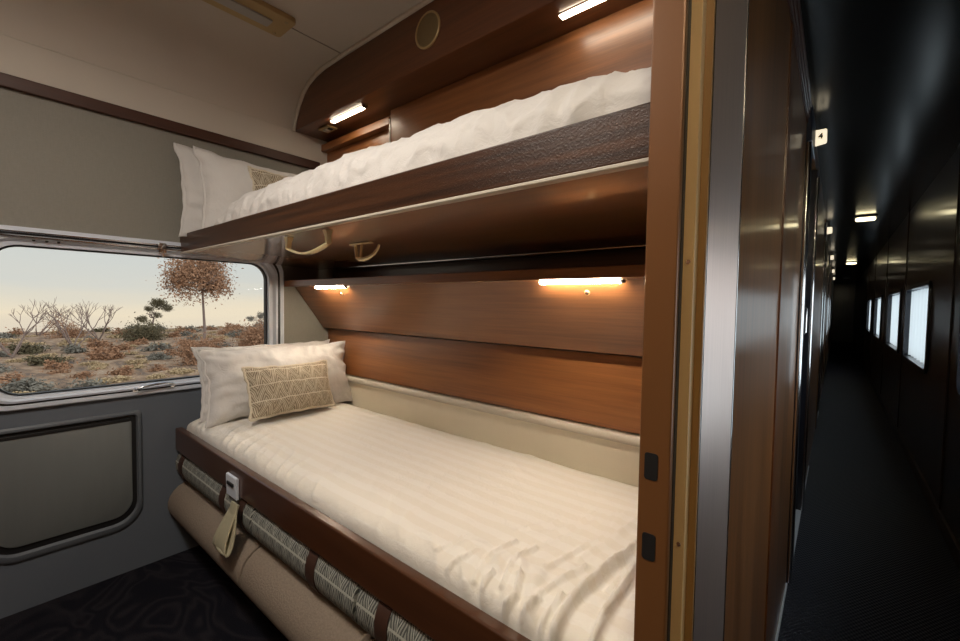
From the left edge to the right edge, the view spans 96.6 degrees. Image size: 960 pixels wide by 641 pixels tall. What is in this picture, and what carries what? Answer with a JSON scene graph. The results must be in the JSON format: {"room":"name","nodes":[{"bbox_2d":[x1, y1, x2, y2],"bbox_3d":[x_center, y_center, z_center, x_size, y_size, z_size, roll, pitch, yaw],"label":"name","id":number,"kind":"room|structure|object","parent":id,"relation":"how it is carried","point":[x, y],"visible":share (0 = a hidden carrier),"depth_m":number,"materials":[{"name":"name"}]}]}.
{"room":"train carriage","nodes":[
{"label":"train carriage","id":0,"kind":"room"},
{"bbox_2d":[0,34,335,618],"bbox_3d":[-1.584,0.024,1.667,0.069,2.070,2.369,3,3,40],"label":"wall","id":1,"kind":"structure","parent":0,"point":[64,167],"depth_m":1.72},
{"bbox_2d":[0,410,142,563],"bbox_3d":[-1.582,0.627,1.642,0.014,0.490,0.458,3,3,40],"label":"wall panel","id":2,"kind":"object","parent":1,"relation":"attached to","point":[66,483],"visible":1,"depth_m":1.64,"materials":[{"name":"grey"}]},
{"bbox_2d":[0,225,283,411],"bbox_3d":[-1.396,-0.015,1.838,0.114,0.656,1.104,3,3,40],"label":"window","id":3,"kind":"structure","parent":1,"relation":"in","point":[10,236],"depth_m":1.73,"materials":[{"name":"silver metal"}]},
{"bbox_2d":[0,33,291,129],"bbox_3d":[-1.643,-0.989,1.481,0.003,0.003,2.050,3,3,40],"label":"trim","id":4,"kind":"structure","parent":1,"relation":"attached to","point":[0,33],"depth_m":1.74,"materials":[{"name":"beige"}]},
{"bbox_2d":[0,72,319,169],"bbox_3d":[-1.576,-0.832,1.558,0.018,0.046,2.133,3,3,40],"label":"trim","id":5,"kind":"structure","parent":1,"relation":"attached to","point":[7,81],"depth_m":1.76,"materials":[{"name":"brown wood"}]},
{"bbox_2d":[0,341,959,640],"bbox_3d":[5.074,0.957,7.552,2.852,0.058,21.045,3,3,40],"label":"floor","id":6,"kind":"structure","parent":0,"point":[872,561],"depth_m":1.80,"materials":[{"name":"black"}]},
{"bbox_2d":[175,427,530,640],"bbox_3d":[-0.337,0.797,1.534,2.070,0.574,0.723,3,3,40],"label":"frame","id":7,"kind":"object","parent":6,"relation":"on","point":[438,612],"visible":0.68,"depth_m":1.01,"materials":[{"name":"brown wood"}]},
{"bbox_2d":[168,481,262,590],"bbox_3d":[-0.849,0.821,1.924,0.777,0.183,0.738,3,3,40],"label":"seat cushion","id":8,"kind":"object","parent":7,"relation":"on","point":[198,515],"visible":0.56,"depth_m":1.63,"materials":[{"name":"beige fabric"}]},
{"bbox_2d":[176,452,255,536],"bbox_3d":[-0.840,0.649,1.916,0.789,0.157,0.684,3,3,40],"label":"roll","id":9,"kind":"object","parent":8,"relation":"on","point":[214,490],"visible":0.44,"depth_m":1.65,"materials":[{"name":"grey fabric"}]},
{"bbox_2d":[212,472,239,557],"bbox_3d":[-0.854,0.653,1.446,0.153,0.229,0.066,3,3,40],"label":"strap","id":10,"kind":"object","parent":7,"relation":"attached to","point":[224,537],"visible":1,"depth_m":1.43,"materials":[{"name":"beige fabric"}]},
{"bbox_2d":[241,545,373,640],"bbox_3d":[-0.315,0.847,1.479,0.605,0.183,0.738,3,3,40],"label":"seat cushion","id":11,"kind":"object","parent":7,"relation":"on","point":[298,611],"visible":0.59,"depth_m":1.21,"materials":[{"name":"beige fabric"}]},
{"bbox_2d":[237,498,360,624],"bbox_3d":[-0.352,0.673,1.510,0.692,0.157,0.684,3,3,40],"label":"roll","id":12,"kind":"object","parent":11,"relation":"on","point":[322,576],"visible":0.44,"depth_m":1.17,"materials":[{"name":"grey fabric"}]},
{"bbox_3d":[0.178,0.871,1.068,0.670,0.183,0.738,3,3,40],"label":"seat cushion","id":13,"kind":"object","parent":7,"relation":"on","visible":0},
{"bbox_2d":[356,586,434,640],"bbox_3d":[0.179,0.699,1.068,0.682,0.157,0.684,3,3,40],"label":"roll","id":14,"kind":"object","parent":13,"relation":"on","point":[374,616],"visible":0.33,"depth_m":0.96,"materials":[{"name":"grey fabric"}]},
{"bbox_3d":[-0.320,0.547,1.532,2.041,0.064,0.679,3,3,40],"label":"mattress","id":15,"kind":"object","parent":7,"relation":"on","visible":0},
{"bbox_2d":[187,402,637,640],"bbox_3d":[-0.318,0.489,1.522,2.030,0.104,0.687,3,3,40],"label":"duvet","id":16,"kind":"object","parent":15,"relation":"on","point":[545,549],"visible":0.86,"depth_m":1.11,"materials":[{"name":"fabric"}]},
{"bbox_2d":[190,339,329,423],"bbox_3d":[-1.032,0.274,2.130,0.151,0.325,0.679,3,3,39],"label":"pillow","id":17,"kind":"object","parent":16,"relation":"on","point":[204,383],"visible":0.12,"depth_m":1.90,"materials":[{"name":"white fabric"}]},
{"bbox_2d":[196,341,352,427],"bbox_3d":[-0.942,0.280,2.060,0.243,0.323,0.706,3,3,40],"label":"pillow","id":18,"kind":"object","parent":16,"relation":"on","point":[228,401],"visible":0.6,"depth_m":1.87,"materials":[{"name":"white fabric"}]},
{"bbox_2d":[241,360,334,421],"bbox_3d":[-0.851,0.304,1.936,0.136,0.225,0.403,3,3,40],"label":"cushion","id":19,"kind":"object","parent":16,"relation":"on","point":[272,390],"visible":1,"depth_m":1.87,"materials":[{"name":"fabric"}]},
{"bbox_2d":[0,0,959,283],"bbox_3d":[5.129,-1.246,7.447,2.891,0.293,21.045,3,3,40],"label":"ceiling","id":20,"kind":"structure","parent":0,"point":[884,75],"depth_m":1.78,"materials":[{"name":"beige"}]},
{"bbox_2d":[202,0,295,36],"bbox_3d":[-1.113,-1.195,1.392,0.152,0.027,0.991,3,3,40],"label":"recessed light","id":21,"kind":"object","parent":20,"relation":"in","point":[260,14],"visible":1,"depth_m":1.67,"materials":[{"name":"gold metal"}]},
{"bbox_2d":[853,214,877,221],"bbox_3d":[3.648,-0.966,4.045,0.172,0.037,0.138,3,3,40],"label":"recessed light","id":22,"kind":"object","parent":20,"relation":"in","point":[864,217],"visible":1,"depth_m":4.01,"materials":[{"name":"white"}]},
{"bbox_2d":[855,217,875,221],"bbox_3d":[3.648,-0.958,4.046,0.143,0.021,0.108,3,3,40],"label":"diffuser","id":23,"kind":"object","parent":22,"relation":"attached to","point":[858,219],"depth_m":4.02,"materials":[{"name":"beige"}]},
{"bbox_2d":[336,19,794,640],"bbox_3d":[-0.028,-0.069,1.864,2.201,2.288,0.069,3,3,40],"label":"wall","id":24,"kind":"structure","parent":0,"point":[636,251],"depth_m":1.17,"materials":[{"name":"brown wood"}]},
{"bbox_2d":[327,115,402,268],"bbox_3d":[-0.618,-0.640,2.257,0.606,0.712,0.056,3,3,40],"label":"panel","id":25,"kind":"object","parent":24,"relation":"attached to","point":[380,138],"visible":0.21,"depth_m":2.21,"materials":[{"name":"brown wood"}]},
{"bbox_2d":[321,117,390,152],"bbox_3d":[-0.646,-0.951,2.211,0.598,0.036,0.036,3,3,40],"label":"batten","id":26,"kind":"object","parent":25,"relation":"attached to","point":[382,125],"visible":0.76,"depth_m":2.18,"materials":[{"name":"brown wood"}]},
{"bbox_2d":[284,254,645,286],"bbox_3d":[-0.142,-0.187,1.709,2.072,0.089,0.307,3,3,40],"label":"wall shelf","id":27,"kind":"object","parent":24,"relation":"attached to","point":[630,266],"visible":0.48,"depth_m":1.50,"materials":[{"name":"brown wood"}]},
{"bbox_2d":[314,286,347,288],"bbox_3d":[-0.718,-0.161,2.060,0.266,0.012,0.025,3,3,40],"label":"reading lamp","id":28,"kind":"object","parent":27,"relation":"attached to","point":[316,287],"visible":0.93,"depth_m":2.06,"materials":[{"name":"beige"}]},
{"bbox_2d":[540,278,626,283],"bbox_3d":[0.286,-0.112,1.223,0.266,0.012,0.025,3,3,40],"label":"reading lamp","id":29,"kind":"object","parent":27,"relation":"attached to","point":[619,280],"visible":0.99,"depth_m":1.20,"materials":[{"name":"beige"}]},
{"bbox_2d":[292,0,642,141],"bbox_3d":[-0.115,-1.084,1.691,2.074,0.244,0.263,3,3,40],"label":"overhead cabinet","id":30,"kind":"object","parent":24,"relation":"attached to","point":[433,45],"visible":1,"depth_m":1.65,"materials":[{"name":"brown wood"}]},
{"bbox_2d":[318,124,336,132],"bbox_3d":[-0.791,-0.991,2.220,0.092,0.016,0.058,3,3,40],"label":"switch plate","id":31,"kind":"object","parent":30,"relation":"attached to","point":[327,128],"visible":1,"depth_m":2.21,"materials":[{"name":"gold metal"}]},
{"bbox_2d":[330,105,366,122],"bbox_3d":[-0.633,-0.986,2.047,0.277,0.007,0.028,3,3,40],"label":"reading lamp","id":32,"kind":"object","parent":30,"relation":"attached to","point":[362,107],"visible":1,"depth_m":2.04,"materials":[{"name":"white plastic"}]},
{"bbox_2d":[417,12,437,46],"bbox_3d":[-0.197,-1.089,1.603,0.121,0.121,0.002,3,3,40],"label":"speaker grille","id":33,"kind":"object","parent":30,"relation":"attached to","point":[427,22],"depth_m":1.60,"materials":[{"name":"metal"}]},
{"bbox_2d":[558,0,604,19],"bbox_3d":[0.354,-0.938,1.244,0.277,0.007,0.028,3,3,40],"label":"reading lamp","id":34,"kind":"object","parent":30,"relation":"attached to","point":[587,4],"visible":1,"depth_m":1.29,"materials":[{"name":"white plastic"}]},
{"bbox_2d":[295,278,644,355],"bbox_3d":[-0.125,-0.031,1.739,2.072,0.228,0.246,3,3,40],"label":"headboard panel","id":35,"kind":"object","parent":24,"relation":"attached to","point":[610,319],"visible":0.59,"depth_m":1.52,"materials":[{"name":"brown wood"}]},
{"bbox_2d":[328,329,641,433],"bbox_3d":[-0.068,0.205,1.821,2.072,0.236,0.056,3,3,40],"label":"panel","id":36,"kind":"object","parent":24,"relation":"attached to","point":[594,388],"visible":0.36,"depth_m":1.63,"materials":[{"name":"brown wood"}]},
{"bbox_2d":[341,374,639,486],"bbox_3d":[-0.080,0.470,1.822,2.072,0.293,0.082,3,3,40],"label":"panel","id":37,"kind":"object","parent":24,"relation":"attached to","point":[613,454],"visible":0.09,"depth_m":1.61,"materials":[{"name":"beige paint"}]},
{"bbox_2d":[389,0,652,264],"bbox_3d":[0.164,-0.601,1.582,1.470,0.712,0.094,3,3,40],"label":"panel","id":38,"kind":"object","parent":24,"relation":"attached to","point":[620,41],"visible":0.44,"depth_m":1.47,"materials":[{"name":"brown wood"}]},
{"bbox_2d":[180,102,649,269],"bbox_3d":[-0.326,-0.272,1.487,2.067,0.152,0.666,3,3,40],"label":"upper berth","id":39,"kind":"object","parent":38,"relation":"attached to","point":[583,185],"visible":0.82,"depth_m":0.98,"materials":[{"name":"brown"}]},
{"bbox_3d":[-0.321,-0.305,1.489,2.041,0.060,0.608,3,3,40],"label":"mattress","id":40,"kind":"object","parent":39,"relation":"on","visible":0},
{"bbox_2d":[173,143,296,236],"bbox_3d":[-1.088,-0.562,2.061,0.111,0.406,0.637,3,3,39],"label":"pillow","id":41,"kind":"object","parent":40,"relation":"on","point":[191,181],"visible":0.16,"depth_m":1.84,"materials":[{"name":"white fabric"}]},
{"bbox_2d":[193,146,295,228],"bbox_3d":[-0.987,-0.545,2.025,0.192,0.394,0.621,3,3,40],"label":"pillow","id":42,"kind":"object","parent":40,"relation":"on","point":[224,180],"visible":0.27,"depth_m":1.82,"materials":[{"name":"white fabric"}]},
{"bbox_2d":[213,67,650,225],"bbox_3d":[-0.223,-0.440,1.408,1.800,0.208,0.636,3,3,40],"label":"duvet","id":43,"kind":"object","parent":40,"relation":"on","point":[595,96],"visible":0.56,"depth_m":0.86,"materials":[{"name":"white fabric"}]},
{"bbox_2d":[247,166,286,190],"bbox_3d":[-0.884,-0.573,2.028,0.100,0.232,0.390,3,3,41],"label":"cushion","id":44,"kind":"object","parent":43,"relation":"on","point":[260,178],"visible":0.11,"depth_m":1.91,"materials":[{"name":"fabric"}]},
{"bbox_2d":[724,0,830,640],"bbox_3d":[3.658,0.007,4.618,0.058,2.030,10.614,3,3,40],"label":"wall","id":45,"kind":"structure","parent":0,"point":[769,24],"depth_m":0.94,"materials":[{"name":"brown wood"}]},
{"bbox_2d":[634,0,715,640],"bbox_3d":[0.233,0.144,0.510,0.056,1.978,0.087,3,3,40],"label":"door frame","id":46,"kind":"structure","parent":45,"relation":"in","point":[683,32],"depth_m":0.48,"materials":[{"name":"brown wood"}]},
{"bbox_2d":[693,0,748,640],"bbox_3d":[0.314,0.143,0.568,0.006,1.978,0.204,3,3,40],"label":"trim","id":47,"kind":"structure","parent":45,"relation":"attached to","point":[731,16],"depth_m":0.55,"materials":[{"name":"metal"}]},
{"bbox_2d":[775,583,787,640],"bbox_3d":[1.134,1.097,1.608,0.006,0.014,0.426,3,3,40],"label":"baseboard","id":48,"kind":"structure","parent":45,"relation":"attached to","point":[785,590],"depth_m":1.59,"materials":[{"name":"silver metal"}]},
{"bbox_2d":[787,0,811,122],"bbox_3d":[0.853,-0.805,1.151,0.016,0.070,1.419,3,3,40],"label":"trim","id":49,"kind":"structure","parent":45,"relation":"attached to","point":[794,6],"depth_m":1.28,"materials":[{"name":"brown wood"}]},
{"bbox_2d":[786,105,818,584],"bbox_3d":[1.568,0.076,2.099,0.074,2.030,0.924,3,3,40],"label":"door","id":50,"kind":"structure","parent":45,"relation":"in","point":[811,180],"depth_m":1.92,"materials":[{"name":"black"}]},
{"bbox_2d":[815,129,826,146],"bbox_3d":[1.585,-0.851,1.992,0.052,0.084,0.023,3,3,40],"label":"number plate","id":51,"kind":"object","parent":50,"relation":"attached to","point":[821,135],"visible":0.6,"depth_m":1.98,"materials":[{"name":"beige"}]},
{"bbox_2d":[815,217,827,428],"bbox_3d":[3.498,0.013,4.412,0.074,2.030,0.924,3,3,40],"label":"door","id":52,"kind":"structure","parent":45,"relation":"in","point":[825,253],"depth_m":4.08,"materials":[{"name":"black"}]},
{"bbox_2d":[823,250,830,384],"bbox_3d":[5.427,-0.050,6.726,0.074,2.030,0.924,3,3,40],"label":"door","id":53,"kind":"structure","parent":45,"relation":"in","point":[829,269],"depth_m":6.38,"materials":[{"name":"black"}]},
{"bbox_2d":[831,284,855,341],"bbox_3d":[12.682,-0.284,14.915,0.770,2.070,0.058,3,3,40],"label":"wall","id":54,"kind":"structure","parent":0,"point":[843,307],"depth_m":14.90,"materials":[{"name":"brown wood"}]},
{"bbox_2d":[853,150,959,545],"bbox_3d":[6.168,-0.053,6.612,0.069,2.070,21.045,3,3,40],"label":"wall","id":55,"kind":"structure","parent":0,"point":[931,217],"depth_m":2.84,"materials":[{"name":"brown wood"}]},
{"bbox_2d":[866,298,872,333],"bbox_3d":[7.171,-0.090,7.841,0.071,0.620,1.270,3,3,40],"label":"window","id":56,"kind":"structure","parent":55,"relation":"in","point":[869,301],"depth_m":8.13,"materials":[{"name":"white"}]},
{"bbox_2d":[868,301,870,329],"bbox_3d":[7.180,-0.090,7.834,0.028,0.540,1.173,3,3,40],"label":"curtain","id":57,"kind":"object","parent":56,"relation":"hanging from","point":[869,302],"depth_m":8.25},
{"bbox_2d":[870,256,876,373],"bbox_3d":[6.507,-0.087,7.077,0.008,1.949,0.080,3,3,40],"label":"trim","id":58,"kind":"structure","parent":55,"relation":"attached to","point":[876,256],"depth_m":7.06,"materials":[{"name":"brown wood"}]},
{"bbox_2d":[873,295,882,340],"bbox_3d":[5.816,-0.046,6.217,0.071,0.620,1.270,3,3,40],"label":"window","id":59,"kind":"structure","parent":55,"relation":"in","point":[878,304],"depth_m":6.49,"materials":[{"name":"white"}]},
{"bbox_2d":[876,299,880,334],"bbox_3d":[5.825,-0.046,6.209,0.028,0.540,1.173,3,3,40],"label":"curtain","id":60,"kind":"object","parent":59,"relation":"hanging from","point":[878,301],"depth_m":6.50,"materials":[{"name":"fabric"}]},
{"bbox_2d":[880,239,888,393],"bbox_3d":[5.108,-0.042,5.400,0.008,1.949,0.080,3,3,40],"label":"trim","id":61,"kind":"structure","parent":55,"relation":"attached to","point":[888,239],"depth_m":5.38,"materials":[{"name":"brown wood"}]},
{"bbox_2d":[885,289,901,353],"bbox_3d":[4.395,0.000,4.513,0.071,0.620,1.270,3,3,40],"label":"window","id":62,"kind":"structure","parent":55,"relation":"in","point":[894,302],"depth_m":4.66,"materials":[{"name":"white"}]},
{"bbox_2d":[890,294,899,346],"bbox_3d":[4.404,0.000,4.505,0.028,0.540,1.173,3,3,40],"label":"curtain","id":63,"kind":"object","parent":62,"relation":"hanging from","point":[894,298],"depth_m":4.67,"materials":[{"name":"fabric"}]},
{"bbox_2d":[896,212,909,426],"bbox_3d":[3.848,-0.001,3.890,0.008,1.949,0.080,3,3,40],"label":"trim","id":64,"kind":"structure","parent":55,"relation":"attached to","point":[908,218],"depth_m":3.88,"materials":[{"name":"brown wood"}]},
{"bbox_2d":[852,340,959,571],"bbox_3d":[6.121,0.939,6.678,0.014,0.080,21.045,3,3,40],"label":"baseboard","id":65,"kind":"structure","parent":55,"relation":"attached to","point":[953,546],"depth_m":2.66,"materials":[{"name":"brown"}]},
{"bbox_2d":[902,280,932,373],"bbox_3d":[3.334,0.034,3.241,0.071,0.620,1.270,3,3,40],"label":"window","id":66,"kind":"structure","parent":55,"relation":"in","point":[918,297],"depth_m":3.28,"materials":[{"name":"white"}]},
{"bbox_2d":[908,288,927,363],"bbox_3d":[3.343,0.034,3.234,0.028,0.540,1.173,3,3,40],"label":"curtain","id":67,"kind":"object","parent":66,"relation":"hanging from","point":[917,297],"depth_m":3.37,"materials":[{"name":"fabric"}]},
{"bbox_2d":[936,144,959,509],"bbox_3d":[2.515,0.042,2.292,0.008,1.949,0.080,3,3,40],"label":"trim","id":68,"kind":"structure","parent":55,"relation":"attached to","point":[957,182],"depth_m":2.28,"materials":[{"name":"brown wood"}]},
{"bbox_2d":[954,294,959,400],"bbox_3d":[1.986,0.078,1.625,0.071,0.620,1.132,3,3,40],"label":"window","id":69,"kind":"structure","parent":55,"relation":"in","point":[957,361],"depth_m":2.06,"materials":[{"name":"black"}]},
{"bbox_3d":[8.316,-0.144,10.202,0.057,2.030,2.093,3,3,40],"label":"wall","id":70,"kind":"structure","parent":0,"visible":0},
{"bbox_2d":[827,266,831,363],"bbox_3d":[7.357,-0.112,9.039,0.074,2.030,0.924,3,3,40],"label":"door","id":71,"kind":"structure","parent":70,"relation":"in","point":[831,266],"depth_m":8.70,"materials":[{"name":"black"}]},
{"bbox_3d":[10.992,-0.230,13.409,0.057,2.030,4.422,3,3,40],"label":"wall","id":72,"kind":"structure","parent":0,"visible":0},
{"bbox_2d":[829,275,832,350],"bbox_3d":[9.286,-0.175,11.352,0.074,2.030,0.924,3,3,40],"label":"door","id":73,"kind":"structure","parent":72,"relation":"in","point":[832,275],"depth_m":10.99,"materials":[{"name":"black"}]},
{"label":"outside","id":74,"kind":"structure","parent":0,"visible":0},
{"bbox_2d":[0,326,258,391],"bbox_3d":[-25.345,5.243,40.007,80.500,6.795,86.250,3,3,40],"label":"ground","id":75,"kind":"structure","parent":74,"point":[26,370],"depth_m":26.72,"materials":[{"name":"soil"}]},
{"bbox_2d":[0,363,15,373],"bbox_3d":[-25.425,2.490,22.237,1.795,0.852,2.146,-1,3,-44],"label":"desert shrub","id":76,"kind":"object","parent":75,"relation":"on","point":[4,369],"visible":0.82,"depth_m":22.42,"materials":[{"name":"grey plant"}]},
{"bbox_2d":[0,331,16,338],"bbox_3d":[-44.230,1.476,39.514,2.113,0.948,2.526,1,2,13],"label":"desert shrub","id":77,"kind":"object","parent":75,"relation":"on","point":[2,335],"visible":0.59,"depth_m":39.67,"materials":[{"name":"grey plant"}]},
{"bbox_2d":[0,338,27,342],"bbox_3d":[-40.855,1.789,37.185,2.528,0.642,1.888,0,2,-19],"label":"desert shrub","id":78,"kind":"object","parent":75,"relation":"on","point":[3,340],"visible":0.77,"depth_m":36.94,"materials":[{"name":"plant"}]},
{"bbox_2d":[5,327,24,334],"bbox_3d":[-48.662,1.167,44.942,2.499,1.004,2.206,3,3,44],"label":"desert shrub","id":79,"kind":"object","parent":75,"relation":"on","point":[19,331],"visible":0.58,"depth_m":44.78,"materials":[{"name":"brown plant"}]},
{"bbox_2d":[0,371,30,385],"bbox_3d":[-21.866,2.714,19.660,1.748,0.639,1.980,1,2,5],"label":"desert shrub","id":80,"kind":"object","parent":75,"relation":"on","point":[4,379],"visible":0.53,"depth_m":19.84,"materials":[{"name":"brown plant"}]},
{"bbox_2d":[2,340,51,354],"bbox_3d":[-32.694,1.938,30.777,2.718,1.134,2.645,1,2,1],"label":"desert shrub","id":81,"kind":"object","parent":75,"relation":"on","point":[25,349],"visible":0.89,"depth_m":30.44,"materials":[{"name":"green plant"}]},
{"bbox_2d":[0,299,54,357],"bbox_3d":[-31.129,0.510,28.058,2.279,3.896,4.827,3,3,40],"label":"bare tree","id":82,"kind":"object","parent":75,"relation":"on","point":[19,345],"visible":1,"depth_m":28.66,"materials":[{"name":"brown plant"}]},
{"bbox_2d":[0,374,59,392],"bbox_3d":[-19.522,2.758,18.401,2.450,0.782,2.049,3,3,44],"label":"desert shrub","id":83,"kind":"object","parent":75,"relation":"on","point":[22,385],"visible":0.86,"depth_m":18.34,"materials":[{"name":"grey plant"}]},
{"bbox_2d":[21,301,71,335],"bbox_3d":[-43.975,-0.196,43.762,2.391,3.680,4.027,1,2,13],"label":"bare tree","id":84,"kind":"object","parent":75,"relation":"on","point":[55,310],"visible":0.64,"depth_m":43.50,"materials":[{"name":"brown plant"}]},
{"bbox_2d":[19,352,74,365],"bbox_3d":[-25.940,2.316,25.547,2.651,0.942,2.580,1,2,2],"label":"desert shrub","id":85,"kind":"object","parent":75,"relation":"on","point":[34,360],"visible":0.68,"depth_m":25.14,"materials":[{"name":"green plant"}]},
{"bbox_2d":[39,366,70,374],"bbox_3d":[-22.089,2.675,22.438,1.352,0.413,1.194,-1,3,-36],"label":"desert shrub","id":86,"kind":"object","parent":75,"relation":"on","point":[62,370],"visible":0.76,"depth_m":22.41,"materials":[{"name":"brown plant"}]},
{"bbox_2d":[40,358,77,369],"bbox_3d":[-23.701,2.480,24.014,1.451,0.735,1.644,3,3,41],"label":"desert shrub","id":87,"kind":"object","parent":75,"relation":"on","point":[53,365],"visible":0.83,"depth_m":23.83,"materials":[{"name":"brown plant"}]},
{"bbox_2d":[36,312,92,338],"bbox_3d":[-39.909,0.472,41.591,4.294,2.943,4.827,1,2,-7],"label":"desert shrub","id":88,"kind":"object","parent":75,"relation":"on","point":[70,330],"visible":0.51,"depth_m":41.43,"materials":[{"name":"brown plant"}]},
{"bbox_2d":[31,297,113,345],"bbox_3d":[-32.246,0.166,33.974,2.763,4.086,4.754,3,3,40],"label":"bare tree","id":89,"kind":"object","parent":75,"relation":"on","point":[59,327],"visible":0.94,"depth_m":33.75,"materials":[{"name":"brown plant"}]},
{"bbox_2d":[59,343,89,353],"bbox_3d":[-30.183,2.035,31.802,1.810,0.848,2.165,0,3,-26],"label":"desert shrub","id":90,"kind":"object","parent":75,"relation":"on","point":[71,349],"visible":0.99,"depth_m":31.53,"materials":[{"name":"grey plant"}]},
{"bbox_2d":[63,370,96,378],"bbox_3d":[-19.981,2.721,21.503,1.334,0.486,1.178,2,3,32],"label":"desert shrub","id":91,"kind":"object","parent":75,"relation":"on","point":[83,374],"visible":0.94,"depth_m":21.38,"materials":[{"name":"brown plant"}]},
{"bbox_2d":[53,376,111,389],"bbox_3d":[-16.853,2.785,18.264,2.089,0.843,1.747,1,2,4],"label":"desert shrub","id":92,"kind":"object","parent":75,"relation":"on","point":[89,382],"visible":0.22,"depth_m":18.12,"materials":[{"name":"grey plant"}]},
{"bbox_2d":[59,299,122,339],"bbox_3d":[-35.880,-0.033,39.676,4.320,3.910,3.824,0,3,-31],"label":"bare tree","id":93,"kind":"object","parent":75,"relation":"on","point":[111,309],"visible":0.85,"depth_m":39.55,"materials":[{"name":"brown plant"}]},
{"bbox_2d":[82,338,117,346],"bbox_3d":[-31.656,1.833,35.541,2.021,0.923,2.289,3,3,36],"label":"desert shrub","id":94,"kind":"object","parent":75,"relation":"on","point":[96,342],"visible":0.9,"depth_m":35.30,"materials":[{"name":"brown plant"}]},
{"bbox_2d":[80,346,132,360],"bbox_3d":[-24.987,2.182,28.689,2.492,1.011,2.200,0,3,-30],"label":"desert shrub","id":95,"kind":"object","parent":75,"relation":"on","point":[107,355],"visible":1,"depth_m":28.37,"materials":[{"name":"brown plant"}]},
{"bbox_2d":[94,375,135,383],"bbox_3d":[-17.774,2.866,20.620,1.561,0.390,2.090,1,2,8],"label":"desert shrub","id":96,"kind":"object","parent":75,"relation":"on","point":[119,378],"visible":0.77,"depth_m":20.55,"materials":[{"name":"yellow plant"}]},
{"bbox_2d":[100,342,134,350],"bbox_3d":[-28.149,2.061,33.330,1.867,0.666,2.115,3,3,36],"label":"desert shrub","id":97,"kind":"object","parent":75,"relation":"on","point":[123,346],"visible":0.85,"depth_m":33.33,"materials":[{"name":"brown plant"}]},
{"bbox_2d":[97,363,140,375],"bbox_3d":[-18.839,2.635,22.471,1.558,0.682,1.376,1,2,9],"label":"desert shrub","id":98,"kind":"object","parent":75,"relation":"on","point":[122,371],"visible":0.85,"depth_m":22.34,"materials":[{"name":"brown plant"}]},
{"bbox_2d":[124,358,150,363],"bbox_3d":[-21.297,2.563,26.596,1.188,0.428,1.591,2,2,22],"label":"desert shrub","id":99,"kind":"object","parent":75,"relation":"on","point":[137,361],"visible":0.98,"depth_m":26.46,"materials":[{"name":"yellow plant"}]},
{"bbox_2d":[124,337,151,344],"bbox_3d":[-29.698,1.858,37.181,1.852,0.742,2.098,1,2,13],"label":"desert shrub","id":100,"kind":"object","parent":75,"relation":"on","point":[143,341],"visible":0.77,"depth_m":37.03,"materials":[{"name":"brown plant"}]},
{"bbox_2d":[109,312,171,341],"bbox_3d":[-32.212,0.641,40.616,5.141,2.991,4.636,1,2,12],"label":"desert shrub","id":101,"kind":"object","parent":75,"relation":"on","point":[152,332],"visible":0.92,"depth_m":40.15,"materials":[{"name":"green plant"}]},
{"bbox_2d":[135,298,173,323],"bbox_3d":[-35.738,-0.457,47.009,3.609,4.212,2.395,-1,3,-33],"label":"tree","id":102,"kind":"object","parent":75,"relation":"on","point":[158,302],"visible":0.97,"depth_m":46.90,"materials":[{"name":"green plant"}]},
{"bbox_2d":[135,341,177,351],"bbox_3d":[-25.241,2.032,33.377,2.617,0.898,2.188,0,2,-22],"label":"desert shrub","id":103,"kind":"object","parent":75,"relation":"on","point":[161,346],"visible":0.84,"depth_m":33.24,"materials":[{"name":"grey plant"}]},
{"bbox_2d":[144,373,169,379],"bbox_3d":[-16.347,2.849,21.644,1.015,0.380,1.359,0,2,-11],"label":"desert shrub","id":104,"kind":"object","parent":75,"relation":"on","point":[158,375],"visible":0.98,"depth_m":21.46,"materials":[{"name":"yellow plant"}]},
{"bbox_2d":[146,363,171,371],"bbox_3d":[-18.025,2.655,23.975,1.239,0.479,1.404,-1,3,-39],"label":"desert shrub","id":105,"kind":"object","parent":75,"relation":"on","point":[158,367],"visible":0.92,"depth_m":23.88,"materials":[{"name":"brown plant"}]},
{"bbox_2d":[145,350,174,359],"bbox_3d":[-21.351,2.353,28.564,1.901,0.691,1.590,2,3,27],"label":"desert shrub","id":106,"kind":"object","parent":75,"relation":"on","point":[156,356],"visible":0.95,"depth_m":28.41,"materials":[{"name":"grey plant"}]},
{"bbox_2d":[165,367,197,374],"bbox_3d":[-16.153,2.769,23.192,1.806,0.474,1.349,1,2,11],"label":"desert shrub","id":107,"kind":"object","parent":75,"relation":"on","point":[179,370],"visible":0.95,"depth_m":23.01,"materials":[{"name":"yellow plant"}]},
{"bbox_2d":[170,326,202,333],"bbox_3d":[-34.593,1.137,50.084,2.944,1.132,2.600,1,2,5],"label":"desert shrub","id":108,"kind":"object","parent":75,"relation":"on","point":[179,329],"visible":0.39,"depth_m":49.87,"materials":[{"name":"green plant"}]},
{"bbox_2d":[158,331,226,365],"bbox_3d":[-17.374,1.647,27.230,3.788,2.428,4.416,1,2,9],"label":"desert shrub","id":109,"kind":"object","parent":75,"relation":"on","point":[188,355],"visible":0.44,"depth_m":26.43,"materials":[{"name":"brown plant"}]},
{"bbox_2d":[145,258,243,346],"bbox_3d":[-19.800,-1.437,30.256,6.031,7.904,5.521,3,3,40],"label":"tree","id":110,"kind":"object","parent":75,"relation":"on","point":[210,278],"visible":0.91,"depth_m":29.52,"materials":[{"name":"brown plant"}]},
{"bbox_2d":[227,315,263,346],"bbox_3d":[-16.299,1.054,33.669,6.190,3.267,6.229,-1,3,-36],"label":"desert shrub","id":111,"kind":"object","parent":75,"relation":"on","point":[256,337],"visible":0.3,"depth_m":32.61,"materials":[{"name":"brown plant"}]},
{"bbox_2d":[246,312,263,329],"bbox_3d":[-23.009,0.410,44.502,1.639,2.986,2.717,2,3,31],"label":"tree","id":112,"kind":"object","parent":75,"relation":"on","point":[260,315],"visible":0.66,"depth_m":44.26,"materials":[{"name":"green plant"}]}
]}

